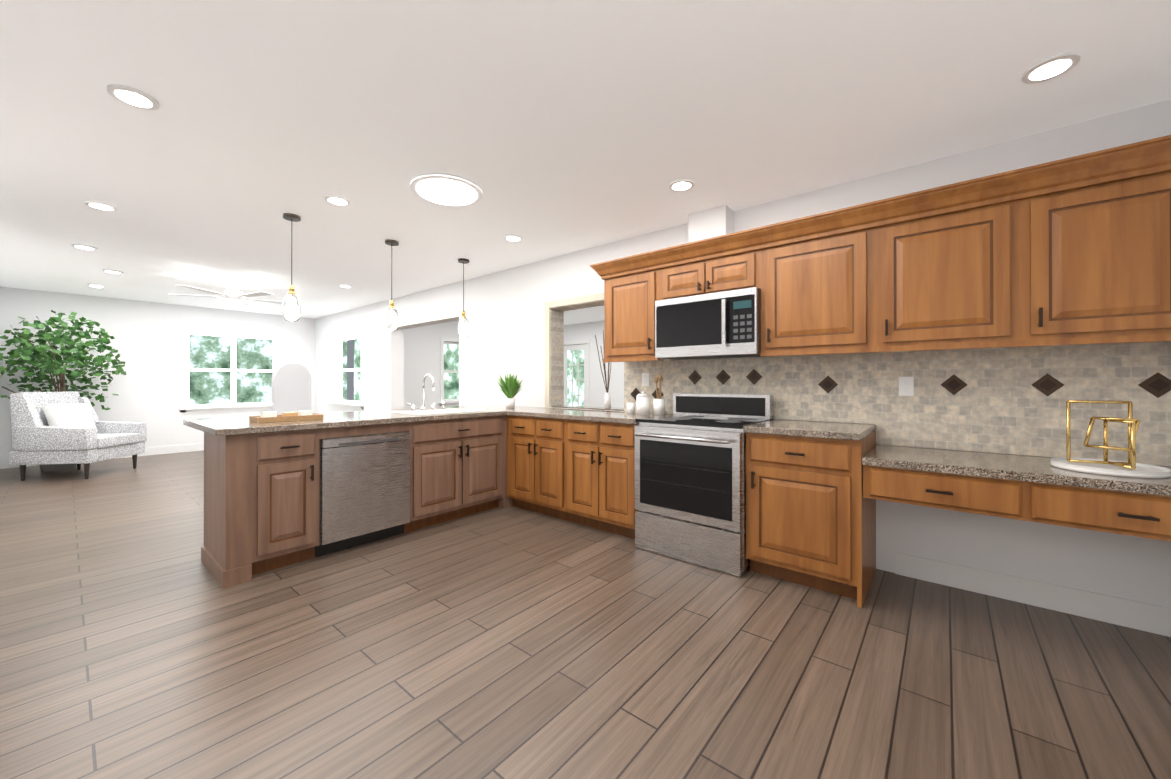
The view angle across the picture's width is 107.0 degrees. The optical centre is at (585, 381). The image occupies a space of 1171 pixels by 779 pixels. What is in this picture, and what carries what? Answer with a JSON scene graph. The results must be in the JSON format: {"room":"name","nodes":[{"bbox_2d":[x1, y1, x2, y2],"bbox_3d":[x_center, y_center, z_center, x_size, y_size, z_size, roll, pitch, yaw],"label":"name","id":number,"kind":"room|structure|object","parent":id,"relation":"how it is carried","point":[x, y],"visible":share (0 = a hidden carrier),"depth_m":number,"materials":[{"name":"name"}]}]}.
{"room":"kitchen","nodes":[
{"label":"kitchen","id":0,"kind":"room"},
{"bbox_2d":[0,287,315,458],"bbox_3d":[-6.820,-0.052,7.403,0.150,2.485,3.870,0,0,40],"label":"wall","id":1,"kind":"structure","parent":0,"point":[146,334],"depth_m":6.94,"materials":[{"name":"white paint"}]},
{"bbox_2d":[0,443,203,468],"bbox_3d":[-6.766,1.126,7.336,0.014,0.130,3.840,0,0,40],"label":"baseboard","id":2,"kind":"structure","parent":1,"relation":"attached to","point":[4,463],"depth_m":7.12,"materials":[{"name":"white wood"}]},
{"bbox_2d":[179,326,281,413],"bbox_3d":[-6.380,-0.198,7.864,0.162,1.470,1.490,0,0,40],"label":"window","id":3,"kind":"structure","parent":1,"relation":"in","point":[185,369],"depth_m":7.75,"materials":[{"name":"white wood"}]},
{"bbox_2d":[0,450,1170,778],"bbox_3d":[-1.348,1.215,5.434,11.380,0.060,8.500,0,0,40],"label":"floor","id":4,"kind":"structure","parent":0,"point":[510,642],"depth_m":1.80,"materials":[{"name":"brown wood"}]},
{"bbox_2d":[0,310,125,471],"bbox_3d":[-7.101,0.104,5.908,1.168,2.165,1.153,0,0,40],"label":"ficus plant","id":5,"kind":"object","parent":4,"relation":"on","point":[45,363],"visible":0.85,"depth_m":5.81,"materials":[{"name":"green plant"}]},
{"bbox_2d":[10,391,146,480],"bbox_3d":[-6.462,0.656,5.545,0.899,1.058,0.860,0,0,-8],"label":"armchair","id":6,"kind":"object","parent":4,"relation":"on","point":[66,427],"visible":1,"depth_m":5.25,"materials":[{"name":"grey fabric"}]},
{"bbox_2d":[225,428,324,582],"bbox_3d":[-2.083,0.743,2.890,0.598,0.870,0.365,0,0,40],"label":"base cabinet","id":7,"kind":"object","parent":4,"relation":"on","point":[261,502],"depth_m":2.64,"materials":[{"name":"brown wood"}]},
{"bbox_2d":[271,363,310,414],"bbox_3d":[-3.839,0.464,5.812,0.512,1.445,0.460,0,0,30],"label":"chair","id":8,"kind":"object","parent":4,"relation":"on","point":[291,386],"visible":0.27,"depth_m":5.86,"materials":[{"name":"grey"}]},
{"bbox_2d":[315,431,410,556],"bbox_3d":[-1.759,0.781,3.261,0.607,0.797,0.610,0,0,40],"label":"dishwasher","id":9,"kind":"object","parent":4,"relation":"on","point":[364,489],"visible":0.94,"depth_m":3.05,"materials":[{"name":"grey metal"}]},
{"bbox_2d":[373,415,508,532],"bbox_3d":[-1.275,0.746,3.863,0.598,0.870,0.925,0,0,40],"label":"base cabinet","id":10,"kind":"object","parent":4,"relation":"on","point":[458,467],"depth_m":3.63,"materials":[{"name":"brown wood"}]},
{"bbox_2d":[183,406,534,435],"bbox_3d":[-1.590,0.290,3.797,1.044,0.038,2.728,0,0,40],"label":"countertop","id":11,"kind":"structure","parent":10,"relation":"on","point":[226,426],"depth_m":3.02,"materials":[{"name":"stone"}]},
{"bbox_2d":[249,410,322,422],"bbox_3d":[-2.076,0.235,3.012,0.220,0.064,0.380,0,0,40],"label":"tray","id":12,"kind":"object","parent":11,"relation":"on","point":[267,416],"visible":1,"depth_m":2.96,"materials":[{"name":"brown wood"}]},
{"bbox_2d":[407,374,444,410],"bbox_3d":[-1.435,0.098,4.021,0.205,0.345,0.366,0,0,40],"label":"faucet","id":13,"kind":"object","parent":11,"relation":"on","point":[423,407],"visible":0.96,"depth_m":4.04,"materials":[{"name":"silver metal"}]},
{"bbox_2d":[390,408,484,414],"bbox_3d":[-1.314,0.284,3.881,0.464,0.045,0.654,0,0,40],"label":"sink","id":14,"kind":"object","parent":11,"relation":"in","point":[434,411],"visible":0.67,"depth_m":3.96,"materials":[{"name":"white ceramic"}]},
{"bbox_2d":[495,373,525,407],"bbox_3d":[-0.775,0.083,4.473,0.407,0.377,0.392,0,0,40],"label":"plant","id":15,"kind":"object","parent":11,"relation":"on","point":[510,387],"visible":1,"depth_m":4.42,"materials":[{"name":"green plant"}]},
{"bbox_2d":[463,405,518,408],"bbox_3d":[-0.864,0.291,4.432,0.390,0.038,0.822,0,0,40],"label":"countertop","id":16,"kind":"structure","parent":10,"relation":"on","point":[477,406],"depth_m":4.59,"materials":[{"name":"stone"}]},
{"bbox_2d":[507,407,671,423],"bbox_3d":[0.023,0.290,3.803,1.417,0.038,0.658,0,0,40],"label":"countertop","id":17,"kind":"structure","parent":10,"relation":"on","point":[623,417],"depth_m":3.65,"materials":[{"name":"stone"}]},
{"bbox_2d":[595,330,610,407],"bbox_3d":[0.174,-0.122,4.238,0.206,0.754,0.070,0,0,40],"label":"vase","id":18,"kind":"object","parent":17,"relation":"on","point":[607,402],"visible":0.79,"depth_m":4.20,"materials":[{"name":"white ceramic"}]},
{"bbox_2d":[627,374,664,414],"bbox_3d":[0.489,0.101,3.607,0.355,0.337,0.148,0,0,40],"label":"canister","id":19,"kind":"object","parent":17,"relation":"on","point":[642,403],"visible":1,"depth_m":3.54,"materials":[{"name":"white ceramic"}]},
{"bbox_2d":[509,497,512,506],"bbox_3d":[-0.781,0.748,4.474,0.578,0.870,0.646,0,0,40],"label":"base cabinet","id":20,"kind":"object","parent":4,"relation":"on","point":[510,499],"depth_m":4.10,"materials":[{"name":"brown wood"}]},
{"bbox_2d":[507,415,562,518],"bbox_3d":[-0.261,0.746,4.056,0.750,0.870,0.628,0,0,40],"label":"base cabinet","id":21,"kind":"object","parent":4,"relation":"on","point":[534,444],"depth_m":3.81,"materials":[{"name":"brown wood"}]},
{"bbox_2d":[563,419,638,538],"bbox_3d":[0.301,0.745,3.589,0.712,0.870,0.628,0,0,40],"label":"base cabinet","id":22,"kind":"object","parent":4,"relation":"on","point":[579,472],"depth_m":3.35,"materials":[{"name":"brown wood"}]},
{"bbox_2d":[635,393,773,576],"bbox_3d":[0.824,0.636,3.058,0.756,1.085,0.721,0,0,40],"label":"stove","id":23,"kind":"object","parent":4,"relation":"on","point":[690,479],"visible":0.96,"depth_m":2.83,"materials":[{"name":"silver metal"}]},
{"bbox_2d":[746,431,875,607],"bbox_3d":[1.385,0.742,2.663,0.601,0.870,0.668,0,0,40],"label":"base cabinet","id":24,"kind":"object","parent":4,"relation":"on","point":[810,516],"visible":1,"depth_m":2.42,"materials":[{"name":"brown wood"}]},
{"bbox_2d":[743,419,875,440],"bbox_3d":[1.392,0.286,2.671,0.605,0.038,0.648,0,0,40],"label":"countertop","id":25,"kind":"structure","parent":24,"relation":"on","point":[818,429],"depth_m":2.52,"materials":[{"name":"stone"}]},
{"bbox_2d":[0,0,1170,324],"bbox_3d":[-1.348,-1.330,5.441,11.380,0.060,8.500,0,0,40],"label":"ceiling","id":26,"kind":"structure","parent":0,"point":[552,128],"depth_m":2.14,"materials":[{"name":"white paint"}]},
{"bbox_2d":[71,244,97,250],"bbox_3d":[-4.831,-1.296,4.175,0.170,0.013,0.167,0,0,40],"label":"recessed light","id":27,"kind":"object","parent":26,"relation":"in","point":[79,246],"depth_m":4.16,"materials":[{"name":"white plastic"}]},
{"bbox_2d":[87,284,105,287],"bbox_3d":[-6.597,-1.291,5.837,0.170,0.013,0.167,0,0,40],"label":"recessed light","id":28,"kind":"object","parent":26,"relation":"in","point":[92,285],"depth_m":5.82,"materials":[{"name":"white"}]},
{"bbox_2d":[84,201,117,210],"bbox_3d":[-3.584,-1.299,3.204,0.170,0.013,0.167,0,0,40],"label":"recessed light","id":29,"kind":"object","parent":26,"relation":"in","point":[94,204],"depth_m":3.19,"materials":[{"name":"white plastic"}]},
{"bbox_2d":[102,269,122,273],"bbox_3d":[-5.562,-1.293,5.095,0.167,0.013,0.170,0,0,10],"label":"recessed light","id":30,"kind":"object","parent":26,"relation":"in","point":[104,270],"depth_m":5.06,"materials":[{"name":"white"}]},
{"bbox_2d":[107,84,159,110],"bbox_3d":[-2.073,-1.302,1.987,0.167,0.013,0.170,0,0,10],"label":"recessed light","id":31,"kind":"object","parent":26,"relation":"in","point":[133,97],"depth_m":1.97,"materials":[{"name":"white plastic"}]},
{"bbox_2d":[169,278,282,306],"bbox_3d":[-4.406,-1.119,5.497,1.302,0.360,1.244,0,0,40],"label":"ceiling fan","id":32,"kind":"object","parent":26,"relation":"hanging from","point":[234,298],"visible":1,"depth_m":5.39,"materials":[{"name":"white"}]},
{"bbox_2d":[282,213,300,320],"bbox_3d":[-2.311,-0.892,3.405,0.124,0.824,0.121,0,0,40],"label":"pendant light","id":33,"kind":"object","parent":26,"relation":"hanging from","point":[291,307],"visible":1,"depth_m":3.37,"materials":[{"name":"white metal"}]},
{"bbox_2d":[324,195,350,205],"bbox_3d":[-1.779,-1.299,3.108,0.170,0.013,0.167,0,0,40],"label":"recessed light","id":34,"kind":"object","parent":26,"relation":"in","point":[337,200],"depth_m":3.09,"materials":[{"name":"white plastic"}]},
{"bbox_2d":[338,284,351,287],"bbox_3d":[-3.246,-1.291,5.848,0.170,0.013,0.167,0,0,40],"label":"recessed light","id":35,"kind":"object","parent":26,"relation":"in","point":[340,285],"depth_m":5.84,"materials":[{"name":"white"}]},
{"bbox_2d":[385,239,398,330],"bbox_3d":[-1.799,-0.891,4.021,0.124,0.824,0.121,0,0,40],"label":"pendant light","id":36,"kind":"object","parent":26,"relation":"hanging from","point":[391,319],"visible":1,"depth_m":3.99,"materials":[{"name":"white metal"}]},
{"bbox_2d":[410,173,482,206],"bbox_3d":[-0.940,-1.290,2.944,0.470,0.031,0.470,0,0,40],"label":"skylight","id":37,"kind":"object","parent":26,"relation":"attached to","point":[446,189],"visible":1,"depth_m":2.89,"materials":[{"name":"white"}]},
{"bbox_2d":[458,258,469,336],"bbox_3d":[-1.301,-0.889,4.621,0.124,0.824,0.121,0,0,40],"label":"pendant light","id":38,"kind":"object","parent":26,"relation":"hanging from","point":[463,326],"visible":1,"depth_m":4.58,"materials":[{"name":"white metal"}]},
{"bbox_2d":[504,234,522,241],"bbox_3d":[-0.653,-1.297,3.915,0.170,0.013,0.167,0,0,40],"label":"recessed light","id":39,"kind":"object","parent":26,"relation":"in","point":[512,238],"depth_m":3.90,"materials":[{"name":"white plastic"}]},
{"bbox_2d":[669,179,694,191],"bbox_3d":[0.636,-1.300,2.869,0.170,0.013,0.167,0,0,40],"label":"recessed light","id":40,"kind":"object","parent":26,"relation":"in","point":[680,185],"depth_m":2.85,"materials":[{"name":"white plastic"}]},
{"bbox_2d":[1021,52,1080,83],"bbox_3d":[1.935,-1.303,1.803,0.170,0.013,0.167,0,0,40],"label":"recessed light","id":41,"kind":"object","parent":26,"relation":"in","point":[1051,68],"depth_m":1.79,"materials":[{"name":"white plastic"}]},
{"bbox_2d":[684,205,735,243],"bbox_3d":[0.969,-1.151,3.347,0.300,0.310,0.160,0,0,40],"label":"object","id":42,"kind":"structure","parent":0,"point":[720,220],"depth_m":3.28,"materials":[{"name":"white paint"}]},
{"bbox_2d":[316,99,1170,607],"bbox_3d":[-1.316,-0.057,5.476,11.080,2.485,0.200,0,0,40],"label":"wall","id":43,"kind":"structure","parent":0,"point":[504,313],"depth_m":3.13,"materials":[{"name":"white paint"}]},
{"bbox_2d":[327,329,363,409],"bbox_3d":[-4.335,-0.208,7.915,1.510,1.390,0.192,0,0,40],"label":"window","id":44,"kind":"structure","parent":43,"relation":"in","point":[358,406],"depth_m":7.97,"materials":[{"name":"white"}]},
{"bbox_2d":[389,310,462,409],"bbox_3d":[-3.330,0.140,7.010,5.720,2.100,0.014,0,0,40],"label":"door frame","id":45,"kind":"structure","parent":43,"relation":"attached to","point":[459,313],"depth_m":5.95,"materials":[{"name":"white"}]},
{"bbox_2d":[439,337,458,406],"bbox_3d":[-2.438,-0.195,9.009,0.162,1.370,1.390,0,0,40],"label":"room window","id":46,"kind":"structure","parent":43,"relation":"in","point":[454,402],"depth_m":8.51,"materials":[{"name":"white wood"}]},
{"bbox_2d":[564,340,589,405],"bbox_3d":[-0.240,0.142,9.689,0.910,2.110,0.084,0,0,40],"label":"door","id":47,"kind":"structure","parent":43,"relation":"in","point":[584,345],"depth_m":9.59,"materials":[{"name":"white wood"}]},
{"bbox_2d":[602,263,662,361],"bbox_3d":[0.464,-0.555,3.647,0.538,0.720,0.338,0,0,40],"label":"upper cabinet","id":48,"kind":"object","parent":43,"relation":"attached to","point":[630,293],"depth_m":3.51,"materials":[{"name":"brown wood"}]},
{"bbox_2d":[658,251,713,300],"bbox_3d":[0.837,-0.768,3.337,0.433,0.295,0.338,0,0,40],"label":"upper cabinet","id":49,"kind":"object","parent":43,"relation":"attached to","point":[687,275],"depth_m":3.19,"materials":[{"name":"brown wood"}]},
{"bbox_2d":[655,287,769,359],"bbox_3d":[0.932,-0.400,3.191,0.756,0.433,0.436,0,0,40],"label":"microwave","id":50,"kind":"object","parent":49,"relation":"attached to","point":[725,324],"visible":1,"depth_m":3.02,"materials":[{"name":"grey metal"}]},
{"bbox_2d":[714,239,761,292],"bbox_3d":[1.092,-0.769,3.125,0.433,0.295,0.338,0,0,40],"label":"upper cabinet","id":51,"kind":"object","parent":43,"relation":"attached to","point":[739,266],"depth_m":2.95,"materials":[{"name":"brown wood"}]},
{"bbox_2d":[760,215,877,354],"bbox_3d":[1.500,-0.557,2.786,0.628,0.720,0.338,0,0,40],"label":"upper cabinet","id":52,"kind":"object","parent":43,"relation":"attached to","point":[819,293],"depth_m":2.62,"materials":[{"name":"brown wood"}]},
{"bbox_2d":[545,293,1170,465],"bbox_3d":[1.239,-0.227,3.363,4.142,1.238,0.246,0,0,40],"label":"backsplash","id":53,"kind":"structure","parent":43,"relation":"attached to","point":[1009,400],"depth_m":2.47,"materials":[{"name":"tile"}]},
{"bbox_2d":[642,373,648,385],"bbox_3d":[0.526,-0.019,3.797,0.072,0.116,0.007,0,0,40],"label":"electrical outlet plate","id":54,"kind":"object","parent":53,"relation":"attached to","point":[645,376],"depth_m":3.79,"materials":[{"name":"white plastic"}]},
{"bbox_2d":[887,501,901,506],"bbox_3d":[1.901,0.707,2.665,0.072,0.116,0.006,0,0,40],"label":"electrical outlet plate","id":55,"kind":"object","parent":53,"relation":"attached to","point":[889,503],"depth_m":2.66,"materials":[{"name":"white"}]},
{"bbox_2d":[899,377,913,395],"bbox_3d":[1.942,0.027,2.621,0.072,0.116,0.007,0,0,40],"label":"electrical outlet plate","id":56,"kind":"object","parent":53,"relation":"attached to","point":[906,386],"depth_m":2.62,"materials":[{"name":"white plastic"}]},
{"bbox_2d":[878,187,1025,350],"bbox_3d":[1.968,-0.558,2.397,0.590,0.720,0.338,0,0,40],"label":"upper cabinet","id":57,"kind":"object","parent":43,"relation":"attached to","point":[952,275],"depth_m":2.23,"materials":[{"name":"brown wood"}]},
{"bbox_2d":[862,444,1170,541],"bbox_3d":[2.089,0.498,2.088,1.207,0.215,0.653,0,0,40],"label":"desk","id":58,"kind":"object","parent":43,"relation":"attached to","point":[1039,489],"visible":1,"depth_m":1.91,"materials":[{"name":"wood"}]},
{"bbox_2d":[1051,400,1170,477],"bbox_3d":[2.301,0.237,1.911,0.340,0.305,0.340,0,0,40],"label":"sculpture","id":59,"kind":"object","parent":58,"relation":"on","point":[1131,467],"visible":1,"depth_m":1.90,"materials":[{"name":"gold stone"}]},
{"bbox_2d":[895,552,1170,636],"bbox_3d":[2.317,1.111,2.315,1.075,0.130,0.014,0,0,40],"label":"baseboard","id":60,"kind":"structure","parent":43,"relation":"attached to","point":[1150,618],"depth_m":2.25,"materials":[{"name":"white"}]},
{"bbox_2d":[1022,155,1170,346],"bbox_3d":[2.425,-0.559,2.017,0.597,0.720,0.338,0,0,40],"label":"upper cabinet","id":61,"kind":"object","parent":43,"relation":"attached to","point":[1075,250],"depth_m":1.92,"materials":[{"name":"brown wood"}]},
{"label":"outside","id":62,"kind":"structure","parent":0,"visible":0},
{"bbox_2d":[189,335,583,405],"bbox_3d":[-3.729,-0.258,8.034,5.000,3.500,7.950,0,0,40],"label":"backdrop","id":63,"kind":"structure","parent":62,"point":[209,352],"depth_m":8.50,"materials":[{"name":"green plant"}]}
]}

